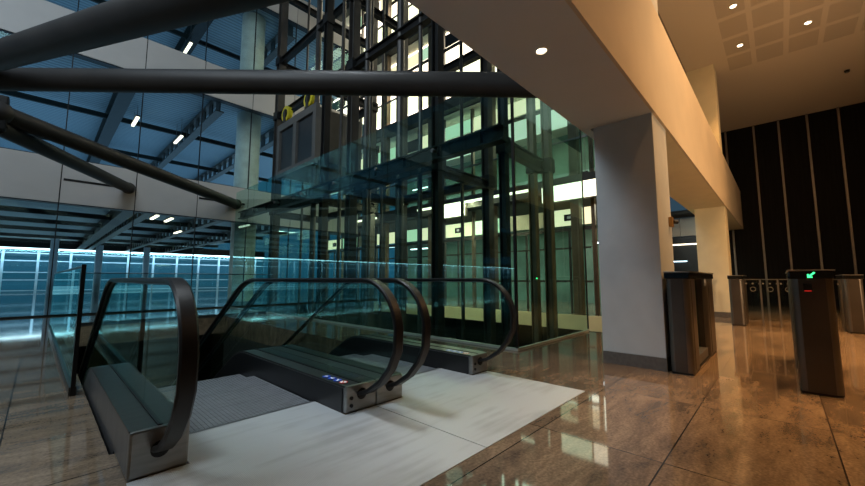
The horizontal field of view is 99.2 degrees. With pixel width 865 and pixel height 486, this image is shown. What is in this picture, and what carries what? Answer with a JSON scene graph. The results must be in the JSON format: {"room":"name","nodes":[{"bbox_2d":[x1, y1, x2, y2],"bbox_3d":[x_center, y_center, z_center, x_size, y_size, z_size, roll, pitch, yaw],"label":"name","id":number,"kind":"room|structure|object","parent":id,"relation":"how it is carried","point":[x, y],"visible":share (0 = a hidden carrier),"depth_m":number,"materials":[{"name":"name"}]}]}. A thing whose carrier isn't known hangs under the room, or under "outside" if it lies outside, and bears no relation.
{"room":"office building lobby","nodes":[
{"label":"office building lobby","id":0,"kind":"room"},
{"bbox_2d":[0,95,14,131],"bbox_3d":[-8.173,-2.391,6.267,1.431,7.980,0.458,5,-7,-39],"label":"beam joint","id":1,"kind":"object","parent":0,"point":[7,113],"visible":0.98,"depth_m":6.58,"materials":[{"name":"black metal"}]},
{"bbox_2d":[0,123,135,193],"bbox_3d":[-8.527,-1.882,8.900,0.344,0.344,4.807,2,-6,-17],"label":"tube","id":2,"kind":"object","parent":1,"relation":"attached to","point":[26,140],"visible":0.97,"depth_m":8.12,"materials":[{"name":"grey metal"}]},
{"bbox_2d":[8,108,241,209],"bbox_3d":[-7.462,-1.863,10.001,0.378,0.633,6.907,-1,-6,6],"label":"tube","id":3,"kind":"object","parent":1,"relation":"attached to","point":[22,121],"visible":0.98,"depth_m":8.50,"materials":[{"name":"grey metal"}]},
{"bbox_2d":[0,0,292,71],"bbox_3d":[-4.442,-2.314,4.256,8.923,1.691,0.380,-3,-6,25],"label":"tube","id":4,"kind":"object","parent":1,"relation":"attached to","point":[110,22],"visible":1,"depth_m":3.46,"materials":[{"name":"grey metal"}]},
{"bbox_2d":[0,67,536,97],"bbox_3d":[-3.218,-2.342,5.364,10.657,0.824,0.378,0,-6,3],"label":"tube","id":5,"kind":"object","parent":1,"relation":"attached to","point":[112,80],"visible":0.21,"depth_m":5.19,"materials":[{"name":"grey metal"}]},
{"bbox_2d":[0,34,273,185],"bbox_3d":[-28.741,-6.164,11.456,27.350,0.700,44.300,-5,-8,43],"label":"ceiling","id":6,"kind":"structure","parent":0,"point":[166,110],"depth_m":16.30,"materials":[{"name":"metal"}]},
{"bbox_2d":[86,93,134,163],"bbox_3d":[-19.242,-4.506,20.800,26.200,0.620,0.400,-5,-8,43],"label":"roof beam","id":7,"kind":"structure","parent":6,"relation":"attached to","point":[119,103],"depth_m":14.55,"materials":[{"name":"black metal"}]},
{"bbox_2d":[0,91,272,157],"bbox_3d":[-14.805,-5.294,13.155,0.100,0.200,22.000,-5,-8,43],"label":"purlin","id":8,"kind":"object","parent":7,"relation":"attached to","point":[16,94],"visible":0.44,"depth_m":14.70,"materials":[{"name":"black metal"}]},
{"bbox_2d":[34,135,268,181],"bbox_3d":[-18.516,-4.954,16.636,0.100,0.200,22.000,-5,-8,43],"label":"purlin","id":9,"kind":"object","parent":7,"relation":"attached to","point":[132,154],"visible":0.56,"depth_m":20.86,"materials":[{"name":"black metal"}]},
{"bbox_2d":[130,110,139,126],"bbox_3d":[-12.101,-5.189,15.002,1.260,0.550,0.140,-5,-8,43],"label":"linear light","id":10,"kind":"object","parent":6,"relation":"hanging from","point":[136,118],"visible":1,"depth_m":14.81,"materials":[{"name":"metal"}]},
{"bbox_2d":[173,125,183,143],"bbox_3d":[-11.131,-4.925,16.157,1.260,0.850,0.140,-5,-8,43],"label":"linear light","id":11,"kind":"object","parent":6,"relation":"hanging from","point":[180,136],"visible":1,"depth_m":16.04,"materials":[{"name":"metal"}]},
{"bbox_2d":[151,100,223,168],"bbox_3d":[-17.459,-4.322,22.683,26.200,0.620,0.280,-5,-8,43],"label":"roof beam","id":12,"kind":"structure","parent":6,"relation":"attached to","point":[208,109],"depth_m":16.21,"materials":[{"name":"grey metal"}]},
{"bbox_2d":[194,128,273,181],"bbox_3d":[-15.573,-4.127,24.675,26.200,0.620,0.280,-5,-8,43],"label":"roof beam","id":13,"kind":"structure","parent":6,"relation":"attached to","point":[270,133],"depth_m":20.85,"materials":[{"name":"grey metal"}]},
{"bbox_2d":[0,199,295,247],"bbox_3d":[-28.741,-2.058,11.055,27.350,0.350,44.300,-5,-8,43],"label":"ceiling","id":14,"kind":"structure","parent":0,"point":[5,202],"depth_m":20.02,"materials":[{"name":"metal"}]},
{"bbox_2d":[149,215,158,219],"bbox_3d":[-11.077,-1.261,14.684,1.260,0.530,0.140,-5,-8,43],"label":"linear light","id":15,"kind":"object","parent":14,"relation":"hanging from","point":[152,217],"visible":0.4,"depth_m":14.58,"materials":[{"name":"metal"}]},
{"bbox_2d":[163,216,174,221],"bbox_3d":[-10.991,-1.196,15.356,1.260,0.530,0.140,-5,-8,43],"label":"linear light","id":16,"kind":"object","parent":14,"relation":"hanging from","point":[170,218],"visible":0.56,"depth_m":15.17,"materials":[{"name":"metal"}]},
{"bbox_2d":[173,219,182,233],"bbox_3d":[-12.745,-0.835,18.431,1.260,0.650,0.140,-5,-8,43],"label":"linear light","id":17,"kind":"object","parent":14,"relation":"hanging from","point":[175,231],"visible":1,"depth_m":18.23,"materials":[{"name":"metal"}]},
{"bbox_2d":[46,0,347,96],"bbox_3d":[-28.741,-10.344,11.865,27.350,0.300,44.300,-5,-8,43],"label":"ceiling","id":18,"kind":"structure","parent":0,"point":[225,33],"depth_m":17.52,"materials":[{"name":"metal"}]},
{"bbox_2d":[183,25,192,52],"bbox_3d":[-10.944,-9.189,16.480,1.260,1.100,0.140,-5,-8,43],"label":"linear light","id":19,"kind":"object","parent":18,"relation":"hanging from","point":[190,43],"visible":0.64,"depth_m":16.29,"materials":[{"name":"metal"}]},
{"bbox_2d":[174,20,212,54],"bbox_3d":[-17.630,-8.659,22.925,26.200,0.700,0.400,-5,-8,43],"label":"roof beam","id":20,"kind":"structure","parent":18,"relation":"attached to","point":[195,32],"depth_m":16.28,"materials":[{"name":"black metal"}]},
{"bbox_2d":[90,0,272,69],"bbox_3d":[-14.514,-9.750,13.315,0.100,0.200,22.000,-5,-8,43],"label":"purlin","id":21,"kind":"object","parent":20,"relation":"attached to","point":[175,32],"visible":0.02,"depth_m":17.42,"materials":[{"name":"black metal"}]},
{"bbox_2d":[264,24,294,67],"bbox_3d":[-15.641,-8.454,25.025,26.200,0.700,0.280,-5,-8,43],"label":"roof beam","id":22,"kind":"structure","parent":18,"relation":"attached to","point":[271,45],"depth_m":17.37,"materials":[{"name":"grey metal"}]},
{"bbox_2d":[0,178,394,292],"bbox_3d":[-37.497,-2.973,21.989,0.200,13.000,140.000,-5,-8,43],"label":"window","id":23,"kind":"structure","parent":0,"point":[210,272],"depth_m":36.06,"materials":[{"name":"glass"}]},
{"bbox_2d":[223,334,271,365],"bbox_3d":[-3.675,4.029,5.694,7.940,4.090,3.500,-5,-8,43],"label":"wall","id":24,"kind":"structure","parent":0,"point":[233,344],"depth_m":9.10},
{"bbox_2d":[77,310,601,387],"bbox_3d":[-1.749,4.535,10.877,22.000,4.090,34.000,-5,-8,43],"label":"wall","id":25,"kind":"structure","parent":0,"point":[156,359],"depth_m":17.29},
{"bbox_2d":[239,302,359,314],"bbox_3d":[-5.112,2.676,14.975,0.040,0.410,5.740,-5,-8,43],"label":"trim","id":26,"kind":"structure","parent":25,"relation":"attached to","point":[289,306],"depth_m":14.49,"materials":[{"name":"black metal"}]},
{"bbox_2d":[374,301,601,331],"bbox_3d":[1.297,2.469,12.861,12.200,0.410,0.040,-5,-8,43],"label":"trim","id":27,"kind":"structure","parent":25,"relation":"attached to","point":[565,321],"depth_m":11.39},
{"bbox_2d":[0,287,864,485],"bbox_3d":[-32.303,0.417,-8.112,48.000,0.410,104.000,-5,-8,43],"label":"floor","id":28,"kind":"structure","parent":0,"point":[745,418],"depth_m":2.88,"materials":[{"name":"stone"}]},
{"bbox_2d":[46,238,59,292],"bbox_3d":[-27.205,1.599,26.362,0.435,3.950,0.435,-5,-8,43],"label":"round column","id":29,"kind":"structure","parent":28,"relation":"on","point":[56,250],"depth_m":26.24,"materials":[{"name":"grey metal"}]},
{"bbox_2d":[48,264,86,395],"bbox_3d":[-5.442,0.963,5.377,6.410,1.130,0.050,-5,-8,43],"label":"glass balustrade","id":30,"kind":"object","parent":28,"relation":"on","point":[73,279],"visible":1,"depth_m":3.93,"materials":[{"name":"glass"}]},
{"bbox_2d":[92,245,103,291],"bbox_3d":[-25.816,1.800,28.410,0.435,3.950,0.435,-5,-8,43],"label":"round column","id":31,"kind":"structure","parent":28,"relation":"on","point":[99,249],"depth_m":28.27,"materials":[{"name":"grey metal"}]},
{"bbox_2d":[0,240,264,291],"bbox_3d":[-50.000,-0.318,6.714,0.300,3.940,92.100,-5,-8,43],"label":"glazing","id":32,"kind":"object","parent":28,"relation":"on","point":[5,244],"visible":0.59,"depth_m":31.15,"materials":[{"name":"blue glass"}]},
{"bbox_2d":[77,210,135,249],"bbox_3d":[-18.933,-0.583,20.745,26.200,0.500,0.400,-5,-8,43],"label":"roof beam","id":33,"kind":"structure","parent":32,"relation":"attached to","point":[117,217],"depth_m":17.32,"materials":[{"name":"black metal"}]},
{"bbox_2d":[0,237,203,249],"bbox_3d":[-28.341,-0.221,25.476,0.100,0.200,22.000,-5,-8,43],"label":"purlin","id":34,"kind":"object","parent":33,"relation":"attached to","point":[1,238],"visible":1,"depth_m":27.33,"materials":[{"name":"black metal"}]},
{"bbox_2d":[0,232,217,247],"bbox_3d":[-25.430,-0.488,22.746,0.100,0.200,22.000,-5,-8,43],"label":"purlin","id":35,"kind":"object","parent":33,"relation":"attached to","point":[1,233],"visible":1,"depth_m":24.55,"materials":[{"name":"black metal"}]},
{"bbox_2d":[0,224,229,242],"bbox_3d":[-21.791,-0.822,19.333,0.100,0.200,22.000,-5,-8,43],"label":"purlin","id":36,"kind":"object","parent":33,"relation":"attached to","point":[1,225],"visible":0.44,"depth_m":21.03,"materials":[{"name":"black metal"}]},
{"bbox_2d":[0,215,262,239],"bbox_3d":[-18.880,-1.089,16.603,0.100,0.200,22.000,-5,-8,43],"label":"purlin","id":37,"kind":"object","parent":33,"relation":"attached to","point":[6,218],"visible":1,"depth_m":18.30,"materials":[{"name":"black metal"}]},
{"bbox_2d":[0,205,286,235],"bbox_3d":[-16.333,-1.322,14.214,0.100,0.200,22.000,-5,-8,43],"label":"purlin","id":38,"kind":"object","parent":33,"relation":"attached to","point":[2,207],"visible":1,"depth_m":15.78,"materials":[{"name":"black metal"}]},
{"bbox_2d":[87,213,153,249],"bbox_3d":[-18.556,-0.544,21.144,26.200,0.500,0.280,-5,-8,43],"label":"roof beam","id":39,"kind":"structure","parent":32,"relation":"attached to","point":[119,229],"depth_m":17.92,"materials":[{"name":"grey metal"}]},
{"bbox_2d":[125,219,221,251],"bbox_3d":[-16.944,-0.378,22.846,26.200,0.500,0.280,-5,-8,43],"label":"roof beam","id":40,"kind":"structure","parent":32,"relation":"attached to","point":[205,224],"depth_m":20.43,"materials":[{"name":"grey metal"}]},
{"bbox_2d":[163,225,286,252],"bbox_3d":[-15.093,-0.186,24.801,26.200,0.500,0.280,-5,-8,43],"label":"roof beam","id":41,"kind":"structure","parent":32,"relation":"attached to","point":[266,228],"depth_m":24.48,"materials":[{"name":"grey metal"}]},
{"bbox_2d":[141,247,149,290],"bbox_3d":[-24.050,2.039,30.856,0.435,3.950,0.435,-5,-8,43],"label":"round column","id":42,"kind":"structure","parent":28,"relation":"on","point":[146,254],"depth_m":30.72,"materials":[{"name":"grey metal"}]},
{"bbox_2d":[81,272,267,325],"bbox_3d":[-6.295,1.328,9.157,0.050,1.140,4.280,-5,-8,43],"label":"glass balustrade","id":43,"kind":"object","parent":28,"relation":"on","point":[261,312],"visible":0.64,"depth_m":8.94,"materials":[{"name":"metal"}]},
{"bbox_2d":[0,0,360,318],"bbox_3d":[-16.377,-5.152,4.180,0.345,13.070,37.242,-5,-8,43],"label":"glass facade","id":44,"kind":"object","parent":28,"relation":"on","point":[24,175],"visible":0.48,"depth_m":11.41,"materials":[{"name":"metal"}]},
{"bbox_2d":[226,12,265,304],"bbox_3d":[-7.790,-5.003,15.624,1.000,15.000,1.000,-5,-8,43],"label":"round column","id":45,"kind":"structure","parent":28,"relation":"on","point":[236,260],"depth_m":15.13,"materials":[{"name":"metal"}]},
{"bbox_2d":[78,277,485,485],"bbox_3d":[-3.841,3.122,4.890,10.002,5.279,1.538,-5,-8,43],"label":"escalator","id":46,"kind":"object","parent":28,"relation":"on","point":[259,421],"visible":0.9,"depth_m":2.32,"materials":[{"name":"metal"}]},
{"bbox_2d":[198,278,584,447],"bbox_3d":[-2.789,3.231,6.000,10.002,5.279,1.536,-5,-8,43],"label":"escalator","id":47,"kind":"object","parent":28,"relation":"on","point":[483,409],"visible":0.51,"depth_m":3.33,"materials":[{"name":"metal"}]},
{"bbox_2d":[230,98,588,350],"bbox_3d":[-2.044,-0.061,10.156,11.370,4.100,2.660,-5,-8,43],"label":"glass enclosure","id":48,"kind":"object","parent":28,"relation":"on","point":[517,348],"visible":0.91,"depth_m":5.58,"materials":[{"name":"metal"}]},
{"bbox_2d":[238,123,506,219],"bbox_3d":[-2.917,-1.357,9.549,11.100,0.260,0.180,-5,-8,43],"label":"beam","id":49,"kind":"structure","parent":48,"relation":"attached to","point":[494,135],"depth_m":7.39,"materials":[{"name":"black metal"}]},
{"bbox_2d":[326,0,600,314],"bbox_3d":[0.683,-5.239,18.345,16.550,16.000,6.030,-5,-8,43],"label":"office wing","id":50,"kind":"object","parent":28,"relation":"on","point":[568,215],"visible":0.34,"depth_m":15.98},
{"bbox_2d":[410,240,427,249],"bbox_3d":[-0.568,-0.285,16.857,1.260,1.150,0.100,-5,-8,43],"label":"linear light","id":51,"kind":"object","parent":50,"relation":"hanging from","point":[426,247],"visible":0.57,"depth_m":16.63,"materials":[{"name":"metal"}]},
{"bbox_2d":[416,206,430,210],"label":"linear light","id":52,"kind":"object","parent":50,"relation":"attached to","point":[427,207],"depth_m":14.50,"materials":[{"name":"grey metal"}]},
{"bbox_2d":[444,203,466,218],"bbox_3d":[0.710,-1.183,13.692,1.340,0.500,0.160,-5,-8,43],"label":"box","id":53,"kind":"object","parent":50,"relation":"attached to","point":[450,211],"visible":0.57,"depth_m":13.52,"materials":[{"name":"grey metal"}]},
{"bbox_2d":[444,196,481,205],"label":"linear light","id":54,"kind":"object","parent":50,"relation":"attached to","point":[479,198],"depth_m":13.11,"materials":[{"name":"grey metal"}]},
{"bbox_2d":[510,187,527,194],"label":"linear light","id":55,"kind":"object","parent":50,"relation":"attached to","point":[523,190],"depth_m":11.64,"materials":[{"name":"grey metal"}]},
{"bbox_2d":[542,178,595,203],"bbox_3d":[3.948,-1.480,10.654,1.640,0.500,0.160,-5,-8,43],"label":"light panel","id":56,"kind":"object","parent":50,"relation":"attached to","point":[569,191],"visible":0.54,"depth_m":10.47,"materials":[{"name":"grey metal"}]},
{"bbox_2d":[593,0,673,371],"bbox_3d":[2.538,-1.993,4.791,0.666,6.900,0.706,-5,-8,43],"label":"column","id":57,"kind":"structure","parent":28,"relation":"on","point":[635,242],"depth_m":4.33,"materials":[{"name":"white paint"}]},
{"bbox_2d":[668,217,678,226],"bbox_3d":[2.970,-0.258,4.557,0.146,0.120,0.070,3,-6,-24],"label":"wall sensor","id":58,"kind":"object","parent":57,"relation":"attached to","point":[672,222],"visible":1,"depth_m":4.52,"materials":[{"name":"gold metal"}]},
{"bbox_2d":[663,271,716,375],"bbox_3d":[3.278,0.912,4.607,0.238,1.082,1.928,-5,-8,43],"label":"turnstile","id":59,"kind":"object","parent":28,"relation":"on","point":[692,331],"visible":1,"depth_m":3.97,"materials":[{"name":"metal"}]},
{"bbox_2d":[686,64,731,317],"bbox_3d":[7.702,-1.459,10.245,0.666,6.900,0.606,-5,-8,43],"label":"column","id":60,"kind":"structure","parent":28,"relation":"on","point":[711,224],"depth_m":9.95,"materials":[{"name":"white paint"}]},
{"bbox_2d":[727,275,748,325],"bbox_3d":[7.013,1.285,8.421,0.268,1.082,1.228,-5,-8,43],"label":"turnstile","id":61,"kind":"object","parent":28,"relation":"on","point":[738,300],"visible":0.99,"depth_m":8.00,"materials":[{"name":"metal"}]},
{"bbox_2d":[745,279,764,325],"bbox_3d":[7.041,1.290,8.048,0.270,1.000,0.040,-5,-8,43],"label":"gate","id":62,"kind":"object","parent":28,"relation":"on","point":[759,283],"visible":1,"depth_m":7.97,"materials":[{"name":"metal"}]},
{"bbox_2d":[761,279,782,326],"bbox_3d":[7.245,1.271,7.857,0.270,1.000,0.040,-5,-8,43],"label":"gate","id":63,"kind":"object","parent":28,"relation":"on","point":[777,283],"visible":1,"depth_m":7.78,"materials":[{"name":"metal"}]},
{"bbox_2d":[785,269,844,398],"bbox_3d":[4.002,0.843,3.899,0.298,1.082,1.930,-5,-8,43],"label":"turnstile","id":64,"kind":"object","parent":28,"relation":"on","point":[814,324],"visible":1,"depth_m":3.21,"materials":[{"name":"metal"}]},
{"bbox_2d":[833,279,845,330],"bbox_3d":[7.886,1.212,7.256,0.290,1.000,0.040,-5,-8,43],"label":"gate","id":65,"kind":"object","parent":28,"relation":"on","point":[839,280],"visible":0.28,"depth_m":7.16,"materials":[{"name":"metal"}]},
{"bbox_2d":[835,275,864,333],"bbox_3d":[8.257,1.171,7.254,0.268,1.082,1.228,-5,-8,43],"label":"turnstile","id":66,"kind":"object","parent":28,"relation":"on","point":[852,285],"visible":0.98,"depth_m":6.84,"materials":[{"name":"metal"}]},
{"bbox_2d":[406,0,650,139],"bbox_3d":[-1.189,-2.577,0.977,0.800,1.480,11.420,-5,-8,43],"label":"soffit","id":67,"kind":"structure","parent":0,"point":[576,78],"depth_m":3.13,"materials":[{"name":"white paint"}]},
{"bbox_2d":[535,46,547,54],"bbox_3d":[0.918,-1.622,3.100,0.110,0.020,0.110,-5,-8,43],"label":"recessed light","id":68,"kind":"object","parent":67,"relation":"attached to","point":[541,50],"visible":1,"depth_m":3.09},
{"bbox_2d":[565,0,742,229],"bbox_3d":[3.308,-2.115,5.704,0.830,1.480,24.500,-5,-8,43],"label":"beam","id":69,"kind":"structure","parent":67,"relation":"attached to","point":[632,34],"depth_m":5.05,"materials":[{"name":"white paint"}]},
{"bbox_2d":[658,12,686,75],"bbox_3d":[7.045,-3.674,10.201,0.020,2.500,13.080,-5,-8,43],"label":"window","id":70,"kind":"structure","parent":69,"relation":"in","point":[658,12],"depth_m":9.11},
{"bbox_2d":[672,236,698,271],"bbox_3d":[6.970,1.461,18.937,12.100,2.780,0.200,-5,-8,43],"label":"window","id":71,"kind":"structure","parent":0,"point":[680,252],"depth_m":15.43,"materials":[{"name":"black glass"}]},
{"bbox_2d":[672,217,695,236],"bbox_3d":[10.211,-0.624,16.017,2.920,0.760,0.200,-5,-8,43],"label":"band","id":72,"kind":"object","parent":71,"relation":"attached to","point":[686,226],"visible":0.33,"depth_m":15.50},
{"bbox_2d":[673,242,696,245],"bbox_3d":[10.397,0.051,15.623,1.860,0.100,0.100,-5,-8,43],"label":"linear light","id":73,"kind":"object","parent":71,"relation":"attached to","point":[685,243],"visible":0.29,"depth_m":15.38,"materials":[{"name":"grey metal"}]},
{"bbox_2d":[657,0,864,132],"bbox_3d":[5.956,-5.668,3.682,7.600,0.200,24.700,-5,-8,43],"label":"ceiling","id":74,"kind":"structure","parent":0,"point":[785,67],"depth_m":9.59,"materials":[{"name":"white paint"}]},
{"bbox_2d":[721,102,864,308],"bbox_3d":[14.248,-1.257,12.312,7.900,6.900,0.200,-5,-8,43],"label":"wall","id":75,"kind":"structure","parent":0,"point":[835,237],"depth_m":13.25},
{"bbox_2d":[671,210,694,218],"bbox_3d":[10.124,-1.180,15.877,3.220,0.368,0.368,-5,-8,43],"label":"tube","id":76,"kind":"object","parent":75,"relation":"attached to","point":[682,213],"visible":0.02,"depth_m":15.41,"materials":[{"name":"grey metal"}]},
{"bbox_2d":[724,131,737,274],"bbox_3d":[11.765,-1.047,14.463,0.060,6.900,0.060,-5,-8,43],"label":"trim","id":77,"kind":"structure","parent":75,"relation":"attached to","point":[725,137],"depth_m":14.37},
{"bbox_2d":[752,125,769,305],"bbox_3d":[12.383,-1.104,13.883,0.060,6.900,0.060,-5,-8,43],"label":"trim","id":78,"kind":"structure","parent":75,"relation":"attached to","point":[753,131],"depth_m":13.85,"materials":[{"name":"brown metal"}]},
{"bbox_2d":[777,120,792,269],"bbox_3d":[12.893,-1.150,13.405,0.060,6.900,0.060,-5,-8,43],"label":"trim","id":79,"kind":"structure","parent":75,"relation":"attached to","point":[778,126],"depth_m":13.44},
{"bbox_2d":[805,114,823,269],"bbox_3d":[13.438,-1.200,12.893,0.060,6.900,0.060,-5,-8,43],"label":"trim","id":80,"kind":"structure","parent":75,"relation":"attached to","point":[806,115],"depth_m":12.93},
{"bbox_2d":[836,107,857,274],"bbox_3d":[13.992,-1.251,12.374,0.060,6.900,0.060,-5,-8,43],"label":"trim","id":81,"kind":"structure","parent":75,"relation":"attached to","point":[837,108],"depth_m":12.40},
{"bbox_3d":[-1.749,6.670,10.668,22.000,0.200,34.000,-5,-8,43],"label":"floor","id":82,"kind":"structure","parent":0,"visible":0},
{"bbox_2d":[266,0,378,326],"bbox_3d":[-3.433,-3.584,12.147,3.799,20.500,2.080,-5,-8,43],"label":"frame","id":83,"kind":"object","parent":82,"relation":"on","point":[326,23],"visible":0.49,"depth_m":11.40,"materials":[{"name":"black metal"}]},
{"bbox_2d":[275,95,361,184],"bbox_3d":[-3.752,-3.329,12.038,2.550,2.370,1.620,-5,-8,43],"label":"car","id":84,"kind":"object","parent":83,"relation":"in","point":[299,135],"visible":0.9,"depth_m":11.30,"materials":[{"name":"black metal"}]},
{"bbox_2d":[342,0,495,344],"bbox_3d":[-0.395,-3.862,9.304,3.300,20.500,2.070,-5,-8,43],"label":"frame","id":85,"kind":"object","parent":82,"relation":"on","point":[403,28],"visible":0.61,"depth_m":8.62,"materials":[{"name":"black metal"}]},
{"bbox_2d":[496,68,557,346],"bbox_3d":[1.208,-4.021,7.681,1.810,20.500,1.805,-5,-8,43],"label":"glass panel","id":86,"kind":"object","parent":82,"relation":"on","point":[545,165],"visible":0.47,"depth_m":7.24,"materials":[{"name":"clear glass"}]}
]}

